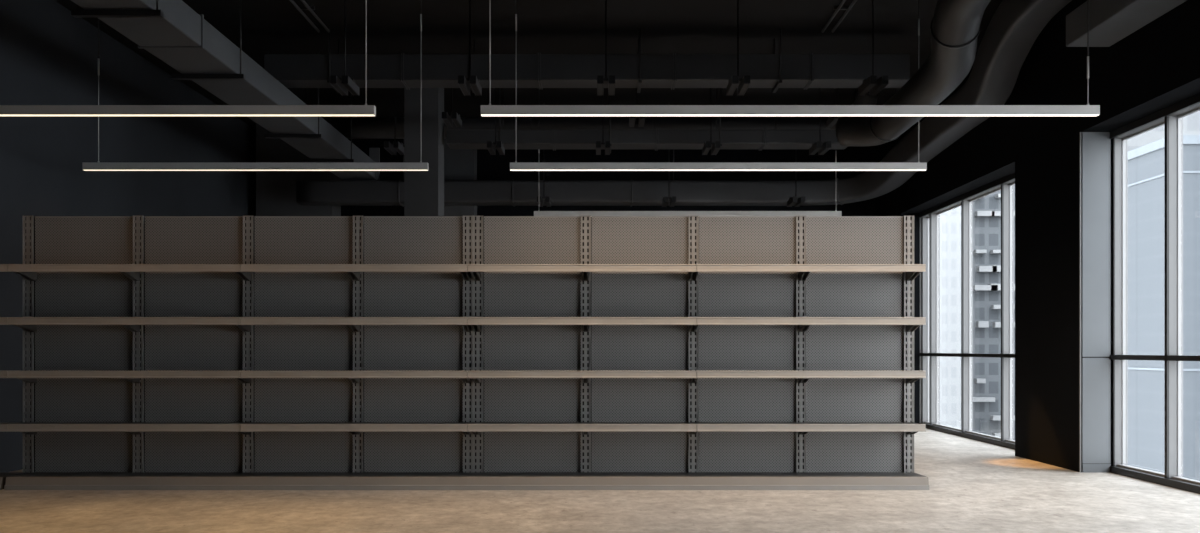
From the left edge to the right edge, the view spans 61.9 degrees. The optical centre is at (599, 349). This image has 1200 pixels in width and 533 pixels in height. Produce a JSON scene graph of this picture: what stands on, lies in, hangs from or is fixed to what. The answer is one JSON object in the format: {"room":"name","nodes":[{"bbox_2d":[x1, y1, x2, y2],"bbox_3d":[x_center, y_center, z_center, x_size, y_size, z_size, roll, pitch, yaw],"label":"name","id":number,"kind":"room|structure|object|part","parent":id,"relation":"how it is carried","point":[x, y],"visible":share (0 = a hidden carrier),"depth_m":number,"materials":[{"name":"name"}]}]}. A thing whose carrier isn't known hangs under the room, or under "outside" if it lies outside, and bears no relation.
{"room":"retail store","nodes":[
{"label":"retail store","id":0,"kind":"room"},
{"bbox_2d":[0,0,255,471],"bbox_3d":[-6.120,-1.306,7.300,0.200,5.100,20.600,0,0,0],"label":"wall","id":1,"kind":"structure","parent":0,"point":[49,55],"depth_m":11.59,"materials":[{"name":"grey paint"}]},
{"bbox_2d":[54,0,1002,128],"bbox_3d":[-0.435,-3.956,7.300,11.570,0.200,21.000,0,0,0],"label":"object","id":2,"kind":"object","parent":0,"point":[273,26],"depth_m":12.30,"materials":[{"name":"black paint"}]},
{"bbox_2d":[0,0,375,115],"bbox_3d":[-3.918,-2.901,8.300,4.103,1.911,0.070,0,0,0],"label":"pendant light","id":3,"kind":"object","parent":2,"relation":"hanging from","point":[5,110],"visible":1,"depth_m":8.27,"materials":[{"name":"metal"}]},
{"bbox_2d":[0,115,374,115],"bbox_3d":[-3.918,-1.951,8.300,4.095,0.012,0.052,0,0,0],"label":"diffuser","id":4,"kind":"object","parent":3,"relation":"attached to","point":[0,115],"depth_m":8.29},
{"bbox_2d":[71,0,379,179],"bbox_3d":[-3.955,-3.296,9.220,0.730,1.120,14.440,0,0,0],"label":"air duct","id":5,"kind":"object","parent":2,"relation":"hanging from","point":[181,37],"visible":0.83,"depth_m":10.07,"materials":[{"name":"black metal"}]},
{"bbox_3d":[-3.700,-3.041,16.415,0.160,0.550,0.050,0,0,0],"label":"plate","id":6,"kind":"part","parent":5,"relation":"part of","materials":[{"name":"metal"}]},
{"bbox_2d":[82,0,428,170],"bbox_3d":[-3.726,-2.901,10.830,3.728,1.911,0.070,0,0,0],"label":"pendant light","id":7,"kind":"object","parent":2,"relation":"hanging from","point":[98,166],"visible":0.97,"depth_m":10.80,"materials":[{"name":"metal"}]},
{"bbox_2d":[84,170,427,170],"bbox_3d":[-3.726,-1.951,10.830,3.720,0.012,0.052,0,0,0],"label":"diffuser","id":8,"kind":"object","parent":7,"relation":"attached to","point":[84,170],"depth_m":10.83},
{"bbox_2d":[289,0,329,32],"bbox_3d":[-3.300,-3.821,6.075,0.200,0.061,11.750,0,0,0],"label":"conduit","id":9,"kind":"object","parent":2,"relation":"attached to","point":[306,7],"visible":1,"depth_m":11.26,"materials":[{"name":"black metal"}]},
{"bbox_2d":[330,0,358,95],"bbox_3d":[-2.754,-3.332,10.800,0.200,1.048,0.500,0,0,0],"label":"spotlight","id":10,"kind":"object","parent":2,"relation":"hanging from","point":[344,84],"visible":1,"depth_m":10.79,"materials":[{"name":"black metal"}]},
{"bbox_3d":[-2.754,-3.389,10.800,0.015,0.935,0.015,0,0,22],"label":"rod","id":11,"kind":"part","parent":10,"relation":"part of","materials":[{"name":"grey metal"}]},
{"bbox_2d":[384,88,403,154],"bbox_3d":[-2.768,-3.267,13.500,0.200,1.178,0.500,0,0,0],"label":"spotlight","id":12,"kind":"object","parent":2,"relation":"hanging from","point":[393,147],"visible":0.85,"depth_m":13.49,"materials":[{"name":"grey metal"}]},
{"bbox_3d":[-2.768,-3.324,13.500,0.015,1.065,0.015,0,0,-22],"label":"rod","id":13,"kind":"part","parent":12,"relation":"part of","materials":[{"name":"grey metal"}]},
{"bbox_3d":[-2.768,-3.259,13.500,0.015,0.935,0.015,0,0,-22],"label":"rod","id":14,"kind":"part","parent":12,"relation":"part of","materials":[{"name":"grey metal"}]},
{"bbox_2d":[442,53,461,127],"bbox_3d":[-1.924,-3.472,13.000,0.200,1.048,0.500,0,0,0],"label":"spotlight","id":15,"kind":"object","parent":2,"relation":"hanging from","point":[448,119],"visible":0.85,"depth_m":12.97,"materials":[{"name":"grey metal"}]},
{"bbox_3d":[-1.924,-3.529,13.000,0.016,0.935,0.016,0,0,0],"label":"rod","id":16,"kind":"part","parent":15,"relation":"part of","materials":[{"name":"grey metal"}]},
{"bbox_2d":[458,0,481,95],"bbox_3d":[-1.404,-3.332,10.800,0.200,1.048,0.500,0,0,0],"label":"spotlight","id":17,"kind":"object","parent":2,"relation":"hanging from","point":[463,82],"visible":1,"depth_m":10.79,"materials":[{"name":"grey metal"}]},
{"bbox_3d":[-1.404,-3.389,10.800,0.015,0.935,0.015,0,0,22],"label":"rod","id":18,"kind":"part","parent":17,"relation":"part of","materials":[{"name":"grey metal"}]},
{"bbox_2d":[487,88,504,154],"bbox_3d":[-1.404,-3.267,13.500,0.200,1.178,0.500,0,0,0],"label":"spotlight","id":19,"kind":"object","parent":2,"relation":"hanging from","point":[491,145],"visible":0.87,"depth_m":13.50,"materials":[{"name":"grey metal"}]},
{"bbox_3d":[-1.404,-3.259,13.500,0.015,0.935,0.015,0,0,-22],"label":"rod","id":20,"kind":"part","parent":19,"relation":"part of","materials":[{"name":"grey metal"}]},
{"bbox_2d":[537,103,550,206],"bbox_3d":[-0.874,-3.062,15.600,0.200,1.588,0.500,0,0,0],"label":"spotlight","id":21,"kind":"object","parent":2,"relation":"hanging from","point":[539,199],"visible":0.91,"depth_m":15.60,"materials":[{"name":"grey metal"}]},
{"bbox_3d":[-0.874,-2.849,15.600,0.015,0.935,0.015,0,0,-22],"label":"rod","id":22,"kind":"part","parent":21,"relation":"part of","materials":[{"name":"grey metal"}]},
{"bbox_2d":[264,28,909,92],"bbox_3d":[-0.156,-3.526,12.190,7.752,0.661,0.480,0,0,0],"label":"air duct","id":23,"kind":"object","parent":2,"relation":"hanging from","point":[401,70],"visible":0.8,"depth_m":12.00,"materials":[{"name":"black metal"}]},
{"bbox_2d":[596,88,609,154],"bbox_3d":[0.041,-3.267,13.500,0.200,1.178,0.500,0,0,0],"label":"spotlight","id":24,"kind":"object","parent":2,"relation":"hanging from","point":[599,144],"visible":0.86,"depth_m":13.50,"materials":[{"name":"grey metal"}]},
{"bbox_3d":[0.041,-3.324,13.500,0.015,1.065,0.015,0,0,-22],"label":"rod","id":25,"kind":"part","parent":24,"relation":"part of","materials":[{"name":"grey metal"}]},
{"bbox_3d":[0.041,-3.259,13.500,0.015,0.935,0.015,0,0,-22],"label":"rod","id":26,"kind":"part","parent":24,"relation":"part of","materials":[{"name":"grey metal"}]},
{"bbox_2d":[331,91,877,138],"bbox_3d":[0.030,-3.520,15.171,8.154,0.634,0.760,0,0,4],"label":"air duct","id":27,"kind":"object","parent":2,"relation":"hanging from","point":[362,127],"visible":0.43,"depth_m":15.05,"materials":[{"name":"black metal"}]},
{"bbox_2d":[597,0,614,95],"bbox_3d":[0.065,-3.332,10.800,0.200,1.048,0.500,0,0,0],"label":"spotlight","id":28,"kind":"object","parent":2,"relation":"hanging from","point":[600,80],"visible":1,"depth_m":10.79,"materials":[{"name":"grey metal"}]},
{"bbox_3d":[0.065,-3.389,10.800,0.015,0.935,0.015,0,0,22],"label":"rod","id":29,"kind":"part","parent":28,"relation":"part of","materials":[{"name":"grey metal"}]},
{"bbox_3d":[0.065,-3.389,10.800,0.016,0.935,0.016,0,0,0],"label":"rod","id":30,"kind":"part","parent":28,"relation":"part of","materials":[{"name":"grey metal"}]},
{"bbox_3d":[0.065,-2.909,10.800,0.200,0.025,0.100,0,0,0],"label":"mounting plate","id":31,"kind":"part","parent":28,"relation":"part of","materials":[{"name":"black metal"}]},
{"bbox_2d":[629,53,644,127],"bbox_3d":[0.481,-3.472,13.000,0.200,1.048,0.500,0,0,0],"label":"spotlight","id":32,"kind":"object","parent":2,"relation":"hanging from","point":[641,121],"visible":0.62,"depth_m":13.00,"materials":[{"name":"grey metal"}]},
{"bbox_2d":[446,88,847,152],"bbox_3d":[0.681,-3.341,14.110,5.643,1.031,0.520,0,0,0],"label":"air duct","id":33,"kind":"object","parent":2,"relation":"hanging from","point":[553,139],"visible":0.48,"depth_m":13.90,"materials":[{"name":"black metal"}]},
{"bbox_2d":[662,103,675,206],"bbox_3d":[1.076,-3.062,15.600,0.200,1.588,0.500,0,0,0],"label":"spotlight","id":34,"kind":"object","parent":2,"relation":"hanging from","point":[665,199],"visible":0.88,"depth_m":15.60,"materials":[{"name":"grey metal"}]},
{"bbox_3d":[1.076,-2.849,15.600,0.015,0.935,0.015,0,0,-22],"label":"rod","id":35,"kind":"part","parent":34,"relation":"part of","materials":[{"name":"grey metal"}]},
{"bbox_2d":[296,0,1071,205],"bbox_3d":[-0.116,-3.107,11.757,9.547,1.497,9.516,0,0,0],"label":"air duct","id":36,"kind":"object","parent":2,"relation":"hanging from","point":[1013,29],"visible":0.88,"depth_m":16.10,"materials":[{"name":"black metal"}]},
{"bbox_2d":[836,0,990,145],"bbox_3d":[3.032,-2.674,8.456,0.707,0.734,6.572,0,0,0],"label":"air duct","id":37,"kind":"object","parent":36,"relation":"attached to","point":[955,28],"visible":0.88,"depth_m":8.93,"materials":[{"name":"black metal"}]},
{"bbox_2d":[534,88,841,216],"bbox_3d":[1.278,-2.901,14.600,4.484,1.911,0.070,0,0,0],"label":"pendant light","id":38,"kind":"object","parent":2,"relation":"hanging from","point":[536,213],"visible":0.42,"depth_m":14.57,"materials":[{"name":"metal"}]},
{"bbox_2d":[702,88,719,154],"bbox_3d":[1.498,-3.267,13.500,0.200,1.178,0.500,0,0,0],"label":"spotlight","id":39,"kind":"object","parent":2,"relation":"hanging from","point":[707,145],"visible":0.88,"depth_m":13.50,"materials":[{"name":"grey metal"}]},
{"bbox_3d":[1.498,-3.259,13.500,0.016,0.935,0.016,0,0,0],"label":"rod","id":40,"kind":"part","parent":39,"relation":"part of","materials":[{"name":"grey metal"}]},
{"bbox_2d":[510,0,926,170],"bbox_3d":[1.278,-2.901,10.830,4.504,1.911,0.070,0,0,0],"label":"pendant light","id":41,"kind":"object","parent":2,"relation":"hanging from","point":[515,166],"visible":0.98,"depth_m":10.80,"materials":[{"name":"metal"}]},
{"bbox_2d":[510,170,924,170],"bbox_3d":[1.278,-1.951,10.830,4.496,0.012,0.052,0,0,0],"label":"diffuser","id":42,"kind":"object","parent":41,"relation":"attached to","point":[510,170],"depth_m":10.83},
{"bbox_2d":[726,0,749,95],"bbox_3d":[1.490,-3.332,10.800,0.200,1.048,0.500,0,0,0],"label":"spotlight","id":43,"kind":"object","parent":2,"relation":"hanging from","point":[733,82],"visible":1,"depth_m":10.79,"materials":[{"name":"grey metal"}]},
{"bbox_3d":[1.490,-3.389,10.800,0.015,0.935,0.015,0,0,22],"label":"rod","id":44,"kind":"part","parent":43,"relation":"part of","materials":[{"name":"grey metal"}]},
{"bbox_2d":[481,0,1099,115],"bbox_3d":[1.573,-2.901,8.300,5.123,1.911,0.070,0,0,0],"label":"pendant light","id":45,"kind":"object","parent":2,"relation":"hanging from","point":[486,110],"visible":1,"depth_m":8.27,"materials":[{"name":"metal"}]},
{"bbox_2d":[481,115,1097,115],"bbox_3d":[1.573,-1.951,8.300,5.115,0.012,0.052,0,0,0],"label":"diffuser","id":46,"kind":"object","parent":45,"relation":"attached to","point":[481,115],"depth_m":8.29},
{"bbox_2d":[787,103,804,206],"bbox_3d":[3.058,-3.062,15.600,0.200,1.588,0.500,0,0,0],"label":"spotlight","id":47,"kind":"object","parent":2,"relation":"hanging from","point":[798,201],"visible":0.91,"depth_m":15.60,"materials":[{"name":"grey metal"}]},
{"bbox_3d":[3.058,-2.849,15.600,0.015,0.935,0.015,0,0,-22],"label":"rod","id":48,"kind":"part","parent":47,"relation":"part of","materials":[{"name":"grey metal"}]},
{"bbox_2d":[809,88,830,154],"bbox_3d":[2.970,-3.267,13.500,0.200,1.178,0.500,0,0,0],"label":"spotlight","id":49,"kind":"object","parent":2,"relation":"hanging from","point":[821,147],"visible":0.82,"depth_m":13.49,"materials":[{"name":"grey metal"}]},
{"bbox_3d":[2.970,-3.259,13.500,0.016,0.935,0.016,0,0,0],"label":"rod","id":50,"kind":"part","parent":49,"relation":"part of","materials":[{"name":"grey metal"}]},
{"bbox_2d":[826,53,839,127],"bbox_3d":[3.094,-3.472,13.000,0.200,1.048,0.500,0,0,0],"label":"spotlight","id":51,"kind":"object","parent":2,"relation":"hanging from","point":[832,120],"visible":0.38,"depth_m":13.00,"materials":[{"name":"grey metal"}]},
{"bbox_2d":[821,0,856,32],"bbox_3d":[2.720,-3.821,6.075,0.200,0.061,11.750,0,0,0],"label":"conduit","id":52,"kind":"object","parent":2,"relation":"attached to","point":[840,7],"visible":1,"depth_m":11.25,"materials":[{"name":"black metal"}]},
{"bbox_2d":[858,0,888,95],"bbox_3d":[2.948,-3.332,10.800,0.200,1.048,0.500,0,0,0],"label":"spotlight","id":53,"kind":"object","parent":2,"relation":"hanging from","point":[872,84],"visible":1,"depth_m":10.79,"materials":[{"name":"grey metal"}]},
{"bbox_3d":[2.948,-3.389,10.800,0.015,0.935,0.015,0,0,22],"label":"rod","id":54,"kind":"part","parent":53,"relation":"part of","materials":[{"name":"grey metal"}]},
{"bbox_2d":[1066,0,1186,46],"bbox_3d":[4.630,-3.336,6.250,0.580,1.040,6.500,0,0,0],"label":"air duct","id":55,"kind":"object","parent":2,"relation":"hanging from","point":[1110,21],"visible":0.9,"depth_m":8.89,"materials":[{"name":"black metal"}]},
{"bbox_2d":[0,428,1199,532],"bbox_3d":[-0.435,1.344,7.300,11.570,0.200,21.000,0,0,0],"label":"floor","id":56,"kind":"structure","parent":0,"point":[975,486],"depth_m":7.85,"materials":[{"name":"concrete"}]},
{"bbox_2d":[0,264,29,489],"bbox_3d":[-5.641,-0.004,9.129,0.678,2.497,0.502,0,0,0],"label":"shelving","id":57,"kind":"object","parent":56,"relation":"on","point":[3,267],"visible":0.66,"depth_m":8.95,"materials":[{"name":"beige metal"}]},
{"bbox_3d":[-5.640,0.696,8.948,0.675,0.068,0.017,0,0,0],"label":"price rail","id":58,"kind":"part","parent":57,"relation":"part of","materials":[{"name":"grey metal"}]},
{"bbox_3d":[-5.640,0.218,8.948,0.675,0.068,0.017,0,0,0],"label":"price rail","id":59,"kind":"part","parent":57,"relation":"part of","materials":[{"name":"grey metal"}]},
{"bbox_3d":[-5.640,-0.259,8.948,0.675,0.068,0.017,0,0,0],"label":"price rail","id":60,"kind":"part","parent":57,"relation":"part of","materials":[{"name":"grey metal"}]},
{"bbox_3d":[-5.640,-0.735,8.948,0.675,0.068,0.017,0,0,0],"label":"price rail","id":61,"kind":"part","parent":57,"relation":"part of","materials":[{"name":"grey metal"}]},
{"bbox_3d":[-5.640,0.701,9.136,0.675,0.054,0.356,0,0,0],"label":"shelf","id":62,"kind":"part","parent":57,"relation":"part of","materials":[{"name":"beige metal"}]},
{"bbox_2d":[4,216,472,489],"bbox_3d":[-3.284,-0.004,9.139,4.198,2.497,0.522,0,0,0],"label":"shelving","id":63,"kind":"object","parent":56,"relation":"on","point":[160,352],"visible":0.98,"depth_m":9.35,"materials":[{"name":"beige metal"}]},
{"bbox_3d":[-4.820,-0.053,9.355,0.926,2.394,0.019,0,0,0],"label":"panel","id":64,"kind":"part","parent":63,"relation":"part of","materials":[{"name":"grey metal"}]},
{"bbox_3d":[-4.260,0.696,8.948,2.075,0.068,0.017,0,0,0],"label":"price rail","id":65,"kind":"part","parent":63,"relation":"part of","materials":[{"name":"grey metal"}]},
{"bbox_3d":[-4.260,0.218,8.948,2.075,0.068,0.017,0,0,0],"label":"price rail","id":66,"kind":"part","parent":63,"relation":"part of","materials":[{"name":"grey metal"}]},
{"bbox_3d":[-4.260,-0.259,8.948,2.075,0.068,0.017,0,0,0],"label":"price rail","id":67,"kind":"part","parent":63,"relation":"part of","materials":[{"name":"grey metal"}]},
{"bbox_3d":[-4.260,-0.735,8.948,2.075,0.068,0.017,0,0,0],"label":"price rail","id":68,"kind":"part","parent":63,"relation":"part of","materials":[{"name":"grey metal"}]},
{"bbox_3d":[-4.260,0.701,9.136,2.075,0.054,0.356,0,0,0],"label":"shelf","id":69,"kind":"part","parent":63,"relation":"part of","materials":[{"name":"beige metal"}]},
{"bbox_3d":[-3.794,-0.053,9.355,0.926,2.394,0.019,0,0,0],"label":"panel","id":70,"kind":"part","parent":63,"relation":"part of","materials":[{"name":"grey metal"}]},
{"bbox_3d":[-3.237,1.222,8.889,4.106,0.044,0.022,0,0,0],"label":"kick plate","id":71,"kind":"part","parent":63,"relation":"part of","materials":[{"name":"beige metal"}]},
{"bbox_3d":[-2.768,-0.053,9.355,0.926,2.394,0.019,0,0,0],"label":"panel","id":72,"kind":"part","parent":63,"relation":"part of","materials":[{"name":"grey metal"}]},
{"bbox_3d":[-2.202,0.696,8.948,2.030,0.068,0.017,0,0,0],"label":"price rail","id":73,"kind":"part","parent":63,"relation":"part of","materials":[{"name":"grey metal"}]},
{"bbox_3d":[-2.202,0.218,8.948,2.030,0.068,0.017,0,0,0],"label":"price rail","id":74,"kind":"part","parent":63,"relation":"part of","materials":[{"name":"grey metal"}]},
{"bbox_3d":[-2.202,-0.259,8.948,2.030,0.068,0.017,0,0,0],"label":"price rail","id":75,"kind":"part","parent":63,"relation":"part of","materials":[{"name":"grey metal"}]},
{"bbox_3d":[-2.202,-0.735,8.948,2.030,0.068,0.017,0,0,0],"label":"price rail","id":76,"kind":"part","parent":63,"relation":"part of","materials":[{"name":"grey metal"}]},
{"bbox_3d":[-2.202,0.701,9.136,2.030,0.054,0.356,0,0,0],"label":"shelf","id":77,"kind":"part","parent":63,"relation":"part of","materials":[{"name":"beige metal"}]},
{"bbox_3d":[-1.742,-0.053,9.355,0.926,2.394,0.019,0,0,0],"label":"panel","id":78,"kind":"part","parent":63,"relation":"part of","materials":[{"name":"grey metal"}]},
{"bbox_2d":[256,123,340,215],"bbox_3d":[-5.205,-1.306,17.300,1.290,5.100,0.600,0,0,0],"label":"wall","id":79,"kind":"structure","parent":56,"relation":"on","point":[275,190],"depth_m":17.00,"materials":[{"name":"grey paint"}]},
{"bbox_2d":[404,88,443,215],"bbox_3d":[-2.430,-1.306,13.860,0.460,5.100,0.520,0,0,0],"label":"column","id":80,"kind":"structure","parent":56,"relation":"on","point":[423,107],"depth_m":13.60,"materials":[{"name":"grey paint"}]},
{"bbox_2d":[444,139,476,215],"bbox_3d":[-2.355,-1.306,16.800,0.530,5.100,0.400,0,0,0],"label":"wall","id":81,"kind":"structure","parent":56,"relation":"on","point":[459,164],"depth_m":16.60,"materials":[{"name":"grey paint"}]},
{"bbox_2d":[467,216,928,489],"bbox_3d":[0.873,-0.004,9.139,4.114,2.497,0.522,0,0,0],"label":"shelving","id":82,"kind":"object","parent":56,"relation":"on","point":[610,352],"visible":1,"depth_m":9.35,"materials":[{"name":"beige metal"}]},
{"bbox_3d":[-0.631,-0.053,9.355,0.905,2.394,0.019,0,0,0],"label":"panel","id":83,"kind":"part","parent":82,"relation":"part of","materials":[{"name":"grey metal"}]},
{"bbox_3d":[-0.159,0.701,9.136,2.046,0.054,0.356,0,0,0],"label":"shelf","id":84,"kind":"part","parent":82,"relation":"part of","materials":[{"name":"beige metal"}]},
{"bbox_3d":[-0.159,0.696,8.948,2.046,0.068,0.017,0,0,0],"label":"price rail","id":85,"kind":"part","parent":82,"relation":"part of","materials":[{"name":"grey metal"}]},
{"bbox_3d":[-0.159,0.218,8.948,2.046,0.068,0.017,0,0,0],"label":"price rail","id":86,"kind":"part","parent":82,"relation":"part of","materials":[{"name":"grey metal"}]},
{"bbox_3d":[-0.159,-0.259,8.948,2.046,0.068,0.017,0,0,0],"label":"price rail","id":87,"kind":"part","parent":82,"relation":"part of","materials":[{"name":"grey metal"}]},
{"bbox_3d":[-0.159,-0.735,8.948,2.046,0.068,0.017,0,0,0],"label":"price rail","id":88,"kind":"part","parent":82,"relation":"part of","materials":[{"name":"grey metal"}]},
{"bbox_3d":[0.373,-0.053,9.355,0.905,2.394,0.019,0,0,0],"label":"panel","id":89,"kind":"part","parent":82,"relation":"part of","materials":[{"name":"grey metal"}]},
{"bbox_3d":[0.870,1.222,8.889,4.110,0.044,0.022,0,0,0],"label":"kick plate","id":90,"kind":"part","parent":82,"relation":"part of","materials":[{"name":"beige metal"}]},
{"bbox_3d":[1.379,-0.053,9.355,0.905,2.394,0.019,0,0,0],"label":"panel","id":91,"kind":"part","parent":82,"relation":"part of","materials":[{"name":"grey metal"}]},
{"bbox_3d":[1.891,0.701,9.136,2.044,0.054,0.356,0,0,0],"label":"shelf","id":92,"kind":"part","parent":82,"relation":"part of","materials":[{"name":"beige metal"}]},
{"bbox_3d":[1.891,0.696,8.948,2.044,0.068,0.017,0,0,0],"label":"price rail","id":93,"kind":"part","parent":82,"relation":"part of","materials":[{"name":"grey metal"}]},
{"bbox_3d":[1.891,0.218,8.948,2.044,0.068,0.017,0,0,0],"label":"price rail","id":94,"kind":"part","parent":82,"relation":"part of","materials":[{"name":"grey metal"}]},
{"bbox_3d":[1.891,-0.259,8.948,2.044,0.068,0.017,0,0,0],"label":"price rail","id":95,"kind":"part","parent":82,"relation":"part of","materials":[{"name":"grey metal"}]},
{"bbox_3d":[1.891,-0.735,8.948,2.044,0.068,0.017,0,0,0],"label":"price rail","id":96,"kind":"part","parent":82,"relation":"part of","materials":[{"name":"grey metal"}]},
{"bbox_3d":[2.384,-0.053,9.355,0.905,2.394,0.019,0,0,0],"label":"panel","id":97,"kind":"part","parent":82,"relation":"part of","materials":[{"name":"grey metal"}]},
{"bbox_2d":[341,139,876,216],"bbox_3d":[-0.435,-1.306,17.700,11.570,5.100,0.200,0,0,0],"label":"air duct","id":98,"kind":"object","parent":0,"point":[489,167],"depth_m":17.60,"materials":[{"name":"black metal"}]},
{"bbox_2d":[877,0,1199,471],"bbox_3d":[5.115,-1.306,7.300,0.470,5.100,20.600,0,0,0],"label":"wall","id":99,"kind":"structure","parent":0,"point":[1154,68],"depth_m":10.76,"materials":[{"name":"black paint"}]},
{"bbox_2d":[920,217,921,422],"bbox_3d":[5.195,-0.486,16.197,0.030,3.460,0.006,0,0,0],"label":"trim","id":100,"kind":"structure","parent":99,"relation":"attached to","point":[920,217],"depth_m":16.19,"materials":[{"name":"grey metal"}]},
{"bbox_2d":[920,173,1014,449],"bbox_3d":[5.265,-0.486,13.980,0.170,3.460,4.440,0,0,0],"label":"window","id":101,"kind":"structure","parent":99,"relation":"in","point":[930,354],"depth_m":14.35,"materials":[{"name":"grey metal"}]},
{"bbox_3d":[5.277,1.169,13.980,0.063,0.020,4.380,0,0,0],"label":"sill","id":102,"kind":"part","parent":101,"relation":"part of","materials":[{"name":"metal"}]},
{"bbox_2d":[1079,132,1080,471],"bbox_3d":[4.882,-0.486,10.166,0.012,3.460,0.020,0,0,0],"label":"trim","id":103,"kind":"structure","parent":99,"relation":"attached to","point":[1079,132],"depth_m":10.16,"materials":[{"name":"grey metal"}]},
{"bbox_2d":[1082,132,1110,471],"bbox_3d":[5.048,-0.486,10.164,0.285,3.460,0.012,0,0,0],"label":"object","id":104,"kind":"structure","parent":99,"relation":"attached to","point":[1096,146],"depth_m":10.16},
{"bbox_2d":[1109,94,1199,493],"bbox_3d":[5.265,-0.486,6.785,0.170,3.460,6.770,0,0,0],"label":"window","id":105,"kind":"structure","parent":99,"relation":"in","point":[1172,116],"depth_m":9.19,"materials":[{"name":"grey metal"}]},
{"bbox_3d":[5.277,1.169,6.785,0.063,0.020,6.710,0,0,0],"label":"sill","id":106,"kind":"part","parent":105,"relation":"part of","materials":[{"name":"metal"}]},
{"bbox_2d":[1128,111,1199,150],"bbox_3d":[65.000,-16.756,102.000,34.600,96.000,16.600,0,0,0],"label":"sky","id":107,"kind":"structure","parent":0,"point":[1191,123],"depth_m":94.01,"materials":[{"name":"white"}]},
{"label":"outside","id":108,"kind":"structure","parent":0,"visible":0},
{"bbox_3d":[82.950,31.494,70.000,154.100,0.500,260.000,0,0,0],"label":"ground","id":109,"kind":"structure","parent":108,"visible":0},
{"bbox_2d":[940,206,960,428],"bbox_3d":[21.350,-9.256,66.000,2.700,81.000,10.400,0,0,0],"label":"residential tower","id":110,"kind":"structure","parent":109,"relation":"on","point":[950,221],"depth_m":60.99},
{"bbox_2d":[973,185,1014,440],"bbox_3d":[27.750,-7.256,69.850,7.500,77.000,10.700,0,0,0],"label":"tower","id":111,"kind":"structure","parent":109,"relation":"on","point":[987,209],"depth_m":64.99,"materials":[{"name":"grey concrete"},{"name":"white painted concrete"},{"name":"window glass"}]},
{"bbox_2d":[1128,135,1199,480],"bbox_3d":[37.500,9.744,47.500,23.600,43.000,5.200,0,0,0],"label":"office building","id":112,"kind":"structure","parent":109,"relation":"on","point":[1146,163],"depth_m":46.45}
]}

